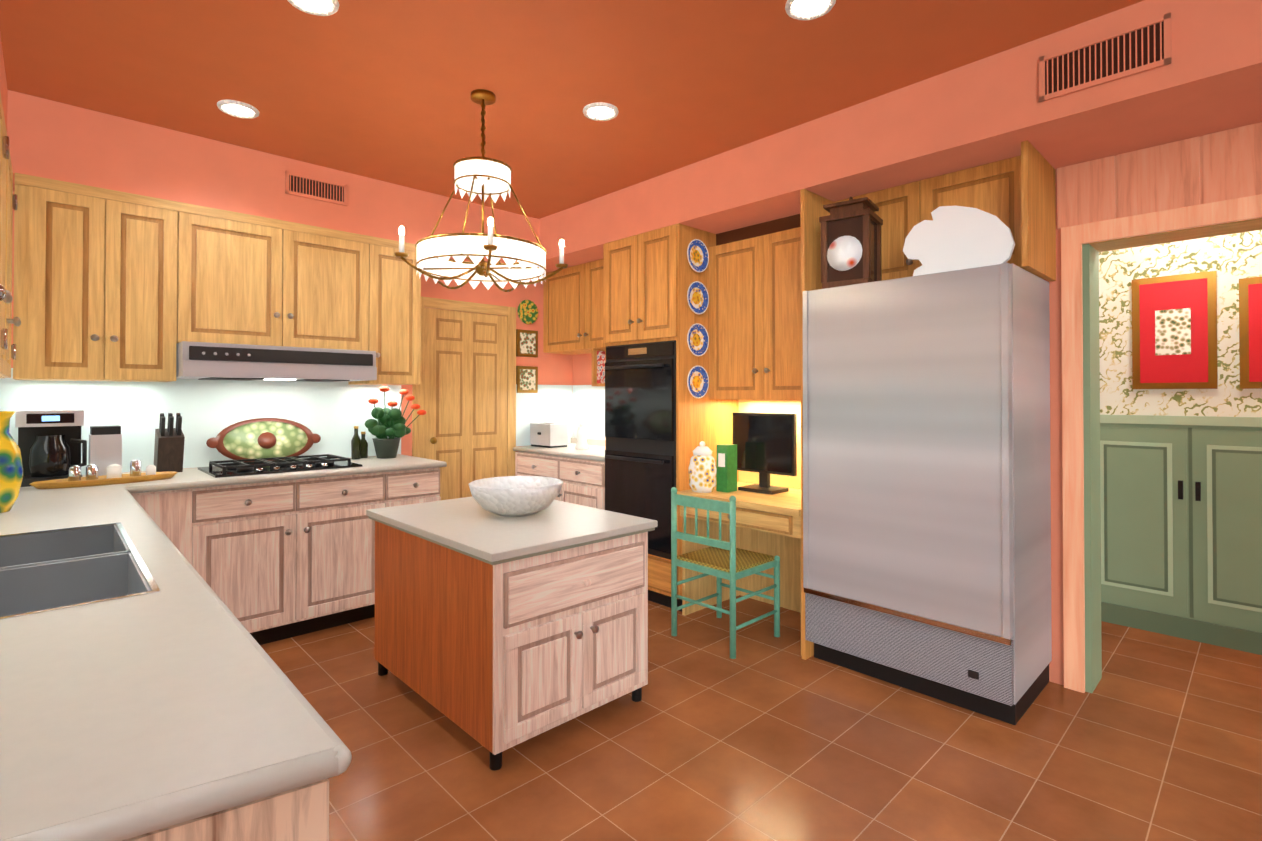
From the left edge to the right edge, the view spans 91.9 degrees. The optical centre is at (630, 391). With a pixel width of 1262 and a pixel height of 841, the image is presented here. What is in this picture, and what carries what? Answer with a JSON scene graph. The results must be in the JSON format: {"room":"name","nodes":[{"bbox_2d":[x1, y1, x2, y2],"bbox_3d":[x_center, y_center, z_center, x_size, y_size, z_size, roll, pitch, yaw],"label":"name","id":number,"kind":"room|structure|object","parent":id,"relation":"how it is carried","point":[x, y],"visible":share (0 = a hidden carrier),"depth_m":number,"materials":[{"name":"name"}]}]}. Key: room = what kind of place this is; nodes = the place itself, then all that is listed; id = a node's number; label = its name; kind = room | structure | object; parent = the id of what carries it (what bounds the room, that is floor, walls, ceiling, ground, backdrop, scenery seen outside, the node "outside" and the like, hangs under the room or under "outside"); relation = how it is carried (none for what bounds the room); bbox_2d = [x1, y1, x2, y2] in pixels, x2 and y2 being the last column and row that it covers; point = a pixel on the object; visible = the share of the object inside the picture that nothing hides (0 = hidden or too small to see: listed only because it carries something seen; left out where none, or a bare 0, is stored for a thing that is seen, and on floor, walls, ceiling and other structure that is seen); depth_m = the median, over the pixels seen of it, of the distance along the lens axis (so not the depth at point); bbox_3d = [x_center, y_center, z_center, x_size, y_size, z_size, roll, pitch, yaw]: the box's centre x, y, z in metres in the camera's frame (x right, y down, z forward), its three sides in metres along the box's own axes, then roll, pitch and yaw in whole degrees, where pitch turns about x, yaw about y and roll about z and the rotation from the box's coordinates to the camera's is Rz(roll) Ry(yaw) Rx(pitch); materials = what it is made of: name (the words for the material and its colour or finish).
{"room":"kitchen","nodes":[
{"label":"kitchen","id":0,"kind":"room"},
{"bbox_2d":[11,191,572,472],"bbox_3d":[-1.515,0.011,4.516,5.270,2.700,0.100,1,-1,-44],"label":"wall","id":1,"kind":"structure","parent":0,"point":[555,369],"depth_m":4.97,"materials":[{"name":"pink paint"}]},
{"bbox_2d":[13,173,196,381],"bbox_3d":[-2.663,-0.517,3.097,0.652,0.928,0.368,1,-1,-44],"label":"upper cabinet","id":2,"kind":"object","parent":1,"relation":"attached to","point":[113,285],"depth_m":2.94,"materials":[{"name":"brown wood"}]},
{"bbox_2d":[176,341,376,381],"bbox_3d":[-2.060,-0.153,3.554,0.960,0.184,0.511,1,-1,-44],"label":"range hood","id":3,"kind":"object","parent":1,"relation":"attached to","point":[210,361],"visible":0.98,"depth_m":3.33,"materials":[{"name":"metal"}]},
{"bbox_2d":[193,205,372,350],"bbox_3d":[-2.119,-0.612,3.618,0.970,0.728,0.368,1,-1,-44],"label":"upper cabinet","id":4,"kind":"object","parent":1,"relation":"attached to","point":[261,280],"depth_m":3.48,"materials":[{"name":"brown wood"}]},
{"bbox_2d":[0,368,604,474],"bbox_3d":[-0.711,0.159,2.806,3.868,0.548,3.479,1,-1,-44],"label":"backsplash","id":5,"kind":"structure","parent":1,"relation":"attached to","point":[332,414],"depth_m":3.60,"materials":[{"name":"white tile"}]},
{"bbox_2d":[348,237,420,384],"bbox_3d":[-1.666,-0.508,4.050,0.398,0.928,0.368,1,-1,-44],"label":"upper cabinet","id":6,"kind":"object","parent":1,"relation":"attached to","point":[396,284],"depth_m":3.94,"materials":[{"name":"brown wood"}]},
{"bbox_2d":[412,296,515,499],"bbox_3d":[-1.234,0.339,4.653,0.860,2.045,0.085,1,-1,-44],"label":"door","id":7,"kind":"structure","parent":1,"relation":"attached to","point":[464,395],"depth_m":4.67,"materials":[{"name":"brown wood"}]},
{"bbox_2d":[516,329,537,356],"bbox_3d":[-0.861,-0.394,5.058,0.200,0.220,0.023,1,-1,-44],"label":"picture","id":8,"kind":"object","parent":1,"relation":"attached to","point":[526,346],"depth_m":5.04,"materials":[{"name":"beige paper"}]},
{"bbox_2d":[516,366,537,392],"bbox_3d":[-0.861,-0.094,5.055,0.200,0.220,0.023,1,-1,-44],"label":"picture","id":9,"kind":"object","parent":1,"relation":"attached to","point":[526,376],"depth_m":5.04,"materials":[{"name":"beige paper"}]},
{"bbox_2d":[518,300,537,323],"bbox_3d":[-0.859,-0.654,5.059,0.204,0.204,0.026,1,-1,-44],"label":"decorative plate","id":10,"kind":"object","parent":1,"relation":"attached to","point":[527,309],"depth_m":5.06,"materials":[{"name":"green ceramic"}]},
{"bbox_2d":[0,0,1143,218],"bbox_3d":[1.077,-1.389,1.819,5.270,0.050,7.600,1,-1,-44],"label":"ceiling","id":11,"kind":"structure","parent":0,"point":[380,90],"depth_m":2.58,"materials":[{"name":"paint"}]},
{"bbox_2d":[217,99,259,118],"bbox_3d":[-1.867,-1.350,2.900,0.170,0.024,0.195,1,-1,-44],"label":"recessed light","id":12,"kind":"object","parent":11,"relation":"in","point":[234,108],"depth_m":2.91,"materials":[{"name":"beige"}]},
{"bbox_2d":[287,0,338,15],"bbox_3d":[-1.101,-1.358,2.119,0.143,0.024,0.148,1,-1,-44],"label":"recessed light","id":13,"kind":"object","parent":11,"relation":"in","point":[314,7],"depth_m":2.15,"materials":[{"name":"beige glass"}]},
{"bbox_2d":[394,89,567,291],"bbox_3d":[-0.701,-0.919,2.783,0.732,0.870,0.738,1,-1,-44],"label":"pendant chandelier","id":14,"kind":"object","parent":11,"relation":"hanging from","point":[483,177],"visible":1,"depth_m":2.69,"materials":[{"name":"gold metal"}]},
{"bbox_2d":[583,102,618,120],"bbox_3d":[-0.145,-1.350,2.925,0.181,0.024,0.183,1,-1,-44],"label":"recessed light","id":15,"kind":"object","parent":11,"relation":"in","point":[602,111],"depth_m":2.94,"materials":[{"name":"beige glass"}]},
{"bbox_2d":[7,0,1261,272],"bbox_3d":[0.640,-1.183,1.405,3.869,0.369,7.389,1,-1,-44],"label":"ceiling bulkhead","id":16,"kind":"object","parent":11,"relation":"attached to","point":[993,108],"visible":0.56,"depth_m":2.89,"materials":[{"name":"pink paint"}]},
{"bbox_2d":[285,171,347,205],"bbox_3d":[-1.866,-1.203,3.628,0.340,0.130,0.012,1,-1,-44],"label":"air vent grille","id":17,"kind":"object","parent":16,"relation":"attached to","point":[310,187],"visible":1,"depth_m":3.62,"materials":[{"name":"pink metal"}]},
{"bbox_2d":[1039,12,1170,101],"bbox_3d":[1.700,-1.196,2.205,0.012,0.170,0.380,1,-1,-44],"label":"air vent grille","id":18,"kind":"object","parent":16,"relation":"attached to","point":[1144,46],"visible":1,"depth_m":2.19,"materials":[{"name":"pink metal"}]},
{"bbox_2d":[785,0,835,20],"bbox_3d":[0.623,-1.357,2.133,0.163,0.024,0.158,1,-1,-44],"label":"recessed light","id":19,"kind":"object","parent":11,"relation":"in","point":[804,10],"depth_m":2.16,"materials":[{"name":"beige"}]},
{"bbox_2d":[260,595,1261,840],"bbox_3d":[1.077,1.361,1.794,5.270,0.050,7.600,1,-1,-44],"label":"floor","id":20,"kind":"structure","parent":0,"point":[765,735],"depth_m":2.25,"materials":[{"name":"tile"}]},
{"bbox_2d":[131,487,210,586],"bbox_3d":[-2.430,0.914,3.119,0.328,0.868,0.639,1,-1,-44],"label":"base cabinet","id":21,"kind":"object","parent":20,"relation":"on","point":[183,515],"depth_m":2.96,"materials":[{"name":"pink wood"}]},
{"bbox_2d":[124,454,446,491],"bbox_3d":[-1.949,0.458,3.541,1.539,0.032,0.700,1,-1,-44],"label":"countertop","id":22,"kind":"structure","parent":21,"relation":"on","point":[190,478],"depth_m":3.26,"materials":[{"name":"stone"}]},
{"bbox_2d":[154,413,184,471],"bbox_3d":[-2.471,0.276,3.263,0.110,0.317,0.199,1,-1,-44],"label":"knife block","id":23,"kind":"object","parent":22,"relation":"on","point":[169,448],"visible":1,"depth_m":3.21,"materials":[{"name":"brown wood"}]},
{"bbox_2d":[206,418,320,461],"bbox_3d":[-2.207,0.300,3.695,0.610,0.273,0.073,1,-1,-44],"label":"decorative platter","id":24,"kind":"object","parent":22,"relation":"on","point":[257,438],"visible":0.88,"depth_m":3.68,"materials":[{"name":"green ceramic"}]},
{"bbox_2d":[198,454,361,477],"bbox_3d":[-2.001,0.417,3.494,0.720,0.046,0.500,1,-1,-44],"label":"gas cooktop","id":25,"kind":"object","parent":22,"relation":"in","point":[241,467],"visible":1,"depth_m":3.40,"materials":[{"name":"black metal"}]},
{"bbox_2d":[351,426,367,458],"bbox_3d":[-1.791,0.338,4.027,0.060,0.215,0.132,0,-1,13],"label":"oil bottles","id":26,"kind":"object","parent":22,"relation":"on","point":[359,448],"visible":1,"depth_m":3.98,"materials":[{"name":"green glass"}]},
{"bbox_2d":[365,386,426,458],"bbox_3d":[-1.607,0.207,4.128,0.398,0.478,0.215,1,-1,-44],"label":"potted plant","id":27,"kind":"object","parent":22,"relation":"on","point":[390,423],"visible":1,"depth_m":4.05,"materials":[{"name":"green plant"}]},
{"bbox_2d":[123,786,302,840],"bbox_3d":[-0.880,0.892,0.720,0.748,0.868,0.408,1,-1,-44],"label":"base cabinet","id":28,"kind":"object","parent":20,"relation":"on","point":[301,813],"depth_m":0.67,"materials":[{"name":"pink wood"}]},
{"bbox_2d":[0,473,351,840],"bbox_3d":[-1.816,0.537,1.716,0.769,0.228,3.520,1,-1,-44],"label":"countertop","id":29,"kind":"structure","parent":28,"relation":"on","point":[147,685],"depth_m":0.85,"materials":[{"name":"stone"}]},
{"bbox_2d":[0,411,23,512],"bbox_3d":[-2.245,0.250,2.131,0.176,0.355,0.230,1,-1,-44],"label":"pitcher","id":30,"kind":"object","parent":29,"relation":"on","point":[11,472],"visible":1,"depth_m":2.15,"materials":[{"name":"ceramic"}]},
{"bbox_2d":[15,409,121,486],"bbox_3d":[-2.724,0.263,2.966,0.375,0.345,0.295,1,-1,-44],"label":"coffee maker","id":31,"kind":"object","parent":29,"relation":"on","point":[50,441],"visible":0.77,"depth_m":2.87,"materials":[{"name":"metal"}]},
{"bbox_2d":[30,459,177,488],"bbox_3d":[-2.467,0.383,2.882,0.537,0.104,0.177,1,-1,-44],"label":"tray","id":32,"kind":"object","parent":29,"relation":"on","point":[114,475],"visible":1,"depth_m":2.83,"materials":[{"name":"brown wood"}]},
{"bbox_2d":[211,471,398,644],"bbox_3d":[-1.992,0.918,3.538,0.996,0.868,0.639,1,-1,-44],"label":"base cabinet","id":33,"kind":"object","parent":20,"relation":"on","point":[273,561],"depth_m":3.29,"materials":[{"name":"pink wood"}]},
{"bbox_2d":[399,467,440,505],"bbox_3d":[-1.569,0.921,3.943,0.408,0.868,0.639,1,-1,-44],"label":"base cabinet","id":34,"kind":"object","parent":20,"relation":"on","point":[416,485],"depth_m":3.76,"materials":[{"name":"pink wood"}]},
{"bbox_2d":[366,496,656,769],"bbox_3d":[-0.564,0.955,2.768,0.820,0.780,1.169,1,-1,-44],"label":"kitchen island","id":35,"kind":"object","parent":20,"relation":"on","point":[496,635],"visible":1,"depth_m":2.39,"materials":[{"name":"orange wood"}]},
{"bbox_2d":[468,476,562,516],"bbox_3d":[-0.530,0.491,2.824,0.430,0.145,0.430,1,-1,-44],"label":"bowl","id":36,"kind":"object","parent":35,"relation":"on","point":[512,496],"visible":1,"depth_m":2.69,"materials":[{"name":"white stone"}]},
{"bbox_2d":[515,452,604,509],"bbox_3d":[-0.363,0.929,4.750,0.668,0.868,1.114,1,-1,-44],"label":"base cabinet","id":37,"kind":"object","parent":20,"relation":"on","point":[583,480],"visible":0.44,"depth_m":4.40,"materials":[{"name":"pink wood"}]},
{"bbox_2d":[513,437,604,460],"bbox_3d":[-0.355,0.444,4.762,0.622,0.082,1.114,1,-1,-44],"label":"countertop","id":38,"kind":"structure","parent":37,"relation":"on","point":[595,451],"depth_m":4.67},
{"bbox_2d":[530,422,567,447],"bbox_3d":[-0.677,0.358,4.996,0.190,0.192,0.280,1,-1,-44],"label":"toaster","id":39,"kind":"object","parent":38,"relation":"on","point":[549,435],"visible":0.96,"depth_m":4.92,"materials":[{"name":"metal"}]},
{"bbox_2d":[573,419,588,449],"bbox_3d":[-0.385,0.335,4.753,0.115,0.234,0.115,1,-1,-44],"label":"figurine","id":40,"kind":"object","parent":38,"relation":"on","point":[580,434],"visible":1,"depth_m":4.72,"materials":[{"name":"ceramic"}]},
{"bbox_2d":[603,223,738,610],"bbox_3d":[0.251,0.173,4.107,0.680,2.368,0.670,1,-1,-44],"label":"tall cabinet","id":41,"kind":"object","parent":20,"relation":"on","point":[661,422],"visible":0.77,"depth_m":3.83,"materials":[{"name":"brown wood"}]},
{"bbox_2d":[687,281,708,313],"bbox_3d":[0.408,-0.576,3.777,0.205,0.205,0.029,1,-1,-44],"label":"plate","id":42,"kind":"object","parent":41,"relation":"attached to","point":[697,293],"depth_m":3.78,"materials":[{"name":"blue ceramic"}]},
{"bbox_2d":[687,239,708,271],"bbox_3d":[0.408,-0.836,3.779,0.205,0.205,0.029,1,-1,-44],"label":"plate","id":43,"kind":"object","parent":41,"relation":"attached to","point":[697,252],"depth_m":3.79,"materials":[{"name":"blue ceramic"}]},
{"bbox_2d":[687,323,708,355],"bbox_3d":[0.408,-0.316,3.774,0.205,0.205,0.029,1,-1,-44],"label":"plate","id":44,"kind":"object","parent":41,"relation":"attached to","point":[697,334],"depth_m":3.78,"materials":[{"name":"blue ceramic"}]},
{"bbox_2d":[687,365,708,398],"bbox_3d":[0.408,-0.056,3.772,0.205,0.205,0.029,1,-1,-44],"label":"plate","id":45,"kind":"object","parent":41,"relation":"attached to","point":[697,379],"depth_m":3.78,"materials":[{"name":"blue ceramic"}]},
{"bbox_2d":[671,487,779,658],"bbox_3d":[0.521,0.941,3.369,0.436,0.818,0.436,1,-1,-44],"label":"chair","id":46,"kind":"object","parent":20,"relation":"on","point":[719,559],"visible":1,"depth_m":3.28,"materials":[{"name":"green wood"}]},
{"bbox_2d":[677,482,801,655],"bbox_3d":[0.771,0.977,3.562,0.646,0.750,0.822,1,-1,-44],"label":"built-in desk","id":47,"kind":"object","parent":20,"relation":"on","point":[768,524],"visible":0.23,"depth_m":3.74,"materials":[{"name":"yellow wood"}]},
{"bbox_2d":[688,441,716,492],"bbox_3d":[0.429,0.451,3.659,0.170,0.302,0.170,1,-1,-44],"label":"ceramic jar","id":48,"kind":"object","parent":47,"relation":"on","point":[702,469],"visible":1,"depth_m":3.60,"materials":[{"name":"white ceramic"}]},
{"bbox_2d":[716,444,736,491],"bbox_3d":[0.577,0.462,3.676,0.102,0.279,0.080,1,-1,-44],"label":"box","id":49,"kind":"object","parent":47,"relation":"on","point":[726,466],"visible":0.96,"depth_m":3.64,"materials":[{"name":"green cardboard"}]},
{"bbox_2d":[733,412,796,494],"bbox_3d":[0.797,0.367,3.680,0.180,0.469,0.440,1,-1,-44],"label":"tv monitor","id":50,"kind":"object","parent":47,"relation":"on","point":[766,443],"visible":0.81,"depth_m":3.65,"materials":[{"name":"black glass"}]},
{"bbox_2d":[803,263,1051,724],"bbox_3d":[1.399,0.421,2.934,0.639,1.850,0.910,1,-1,-44],"label":"refrigerator","id":51,"kind":"object","parent":20,"relation":"on","point":[926,498],"visible":1,"depth_m":2.65,"materials":[{"name":"metal"}]},
{"bbox_2d":[819,197,882,288],"bbox_3d":[1.097,-0.736,3.036,0.240,0.464,0.240,0,-1,36],"label":"clock","id":52,"kind":"object","parent":51,"relation":"on","point":[851,241],"visible":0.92,"depth_m":2.96,"materials":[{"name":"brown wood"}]},
{"bbox_2d":[903,206,1014,275],"bbox_3d":[1.411,-0.660,2.649,0.436,0.304,0.030,0,-1,42],"label":"decor","id":53,"kind":"object","parent":51,"relation":"on","point":[949,238],"visible":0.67,"depth_m":2.63,"materials":[{"name":"white ceramic"}]},
{"bbox_2d":[800,140,1055,659],"bbox_3d":[1.410,0.162,2.946,0.609,2.368,0.960,1,-1,-44],"label":"surround","id":54,"kind":"object","parent":20,"relation":"on","point":[1016,195],"visible":0.4,"depth_m":2.82,"materials":[{"name":"brown wood"}]},
{"bbox_2d":[573,136,1261,692],"bbox_3d":[2.123,-0.005,2.807,0.225,2.700,7.400,1,-1,-44],"label":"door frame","id":55,"kind":"structure","parent":0,"point":[1091,438],"depth_m":2.79,"materials":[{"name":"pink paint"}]},
{"bbox_2d":[543,259,604,385],"bbox_3d":[-0.255,-0.520,4.867,0.368,0.968,1.114,1,-1,-44],"label":"upper cabinet","id":56,"kind":"object","parent":55,"relation":"attached to","point":[572,310],"visible":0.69,"depth_m":4.85,"materials":[{"name":"brown wood"}]},
{"bbox_2d":[709,214,800,399],"bbox_3d":[0.880,-0.481,3.680,0.368,1.068,0.822,1,-1,-44],"label":"upper cabinet","id":57,"kind":"object","parent":55,"relation":"attached to","point":[754,312],"visible":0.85,"depth_m":3.62,"materials":[{"name":"brown wood"}]},
{"bbox_2d":[738,400,800,488],"bbox_3d":[1.009,0.328,3.796,0.011,0.548,0.822,1,-1,-44],"label":"wall panel","id":58,"kind":"object","parent":55,"relation":"attached to","point":[772,406],"visible":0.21,"depth_m":3.87,"materials":[{"name":"yellow paint"}]},
{"bbox_2d":[1057,122,1261,692],"bbox_3d":[2.690,0.154,2.032,0.023,2.368,2.110,1,-1,-44],"label":"wall","id":59,"kind":"structure","parent":55,"relation":"attached to","point":[1208,179],"depth_m":2.66,"materials":[{"name":"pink wood"}]},
{"bbox_2d":[1099,230,1261,416],"bbox_3d":[2.945,0.002,3.593,0.100,2.700,7.400,1,-1,-44],"label":"wall","id":60,"kind":"structure","parent":0,"point":[1231,259],"depth_m":3.41,"materials":[{"name":"paper"}]},
{"bbox_2d":[1132,271,1217,388],"bbox_3d":[3.030,-0.329,3.410,0.033,0.634,0.355,1,-1,-44],"label":"picture frames","id":61,"kind":"object","parent":60,"relation":"attached to","point":[1174,331],"depth_m":3.39,"materials":[{"name":"gold metal"}]},
{"bbox_2d":[1100,415,1261,654],"bbox_3d":[2.871,0.745,3.516,0.100,1.212,7.380,1,-1,-44],"label":"cabinet","id":62,"kind":"object","parent":60,"relation":"attached to","point":[1181,526],"depth_m":3.33,"materials":[{"name":"green wood"}]},
{"bbox_2d":[1239,277,1261,388],"bbox_3d":[3.319,-0.303,3.107,0.033,0.579,0.312,1,-1,-44],"label":"picture frames","id":63,"kind":"object","parent":60,"relation":"attached to","point":[1250,289],"depth_m":3.18,"materials":[{"name":"gold metal"}]},
{"bbox_3d":[-0.756,-0.031,-0.017,0.100,2.700,7.500,1,-1,-44],"label":"wall","id":64,"kind":"structure","parent":0,"visible":0},
{"bbox_2d":[0,92,3,275],"bbox_3d":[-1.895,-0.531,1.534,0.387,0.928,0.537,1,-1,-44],"label":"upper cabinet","id":65,"kind":"object","parent":64,"relation":"attached to","point":[1,106],"depth_m":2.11,"materials":[{"name":"brown wood"}]},
{"bbox_2d":[0,35,7,130],"bbox_3d":[-1.764,-1.183,1.388,0.369,0.369,3.389,1,-1,-44],"label":"ceiling bulkhead","id":66,"kind":"object","parent":64,"relation":"attached to","point":[3,89],"visible":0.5,"depth_m":2.50,"materials":[{"name":"pink paint"}]},
{"bbox_2d":[0,118,7,377],"bbox_3d":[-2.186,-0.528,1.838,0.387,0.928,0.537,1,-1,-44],"label":"upper cabinet","id":67,"kind":"object","parent":64,"relation":"attached to","point":[3,279],"depth_m":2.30,"materials":[{"name":"brown wood"}]},
{"bbox_2d":[8,137,15,377],"bbox_3d":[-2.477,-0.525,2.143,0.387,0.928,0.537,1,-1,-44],"label":"upper cabinet","id":68,"kind":"object","parent":64,"relation":"attached to","point":[8,201],"depth_m":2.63,"materials":[{"name":"brown wood"}]},
{"bbox_2d":[12,208,15,359],"bbox_3d":[-2.748,-0.523,2.426,0.387,0.928,0.479,1,-1,-44],"label":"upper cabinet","id":69,"kind":"object","parent":64,"relation":"attached to","point":[14,319],"depth_m":2.72,"materials":[{"name":"brown wood"}]}
]}

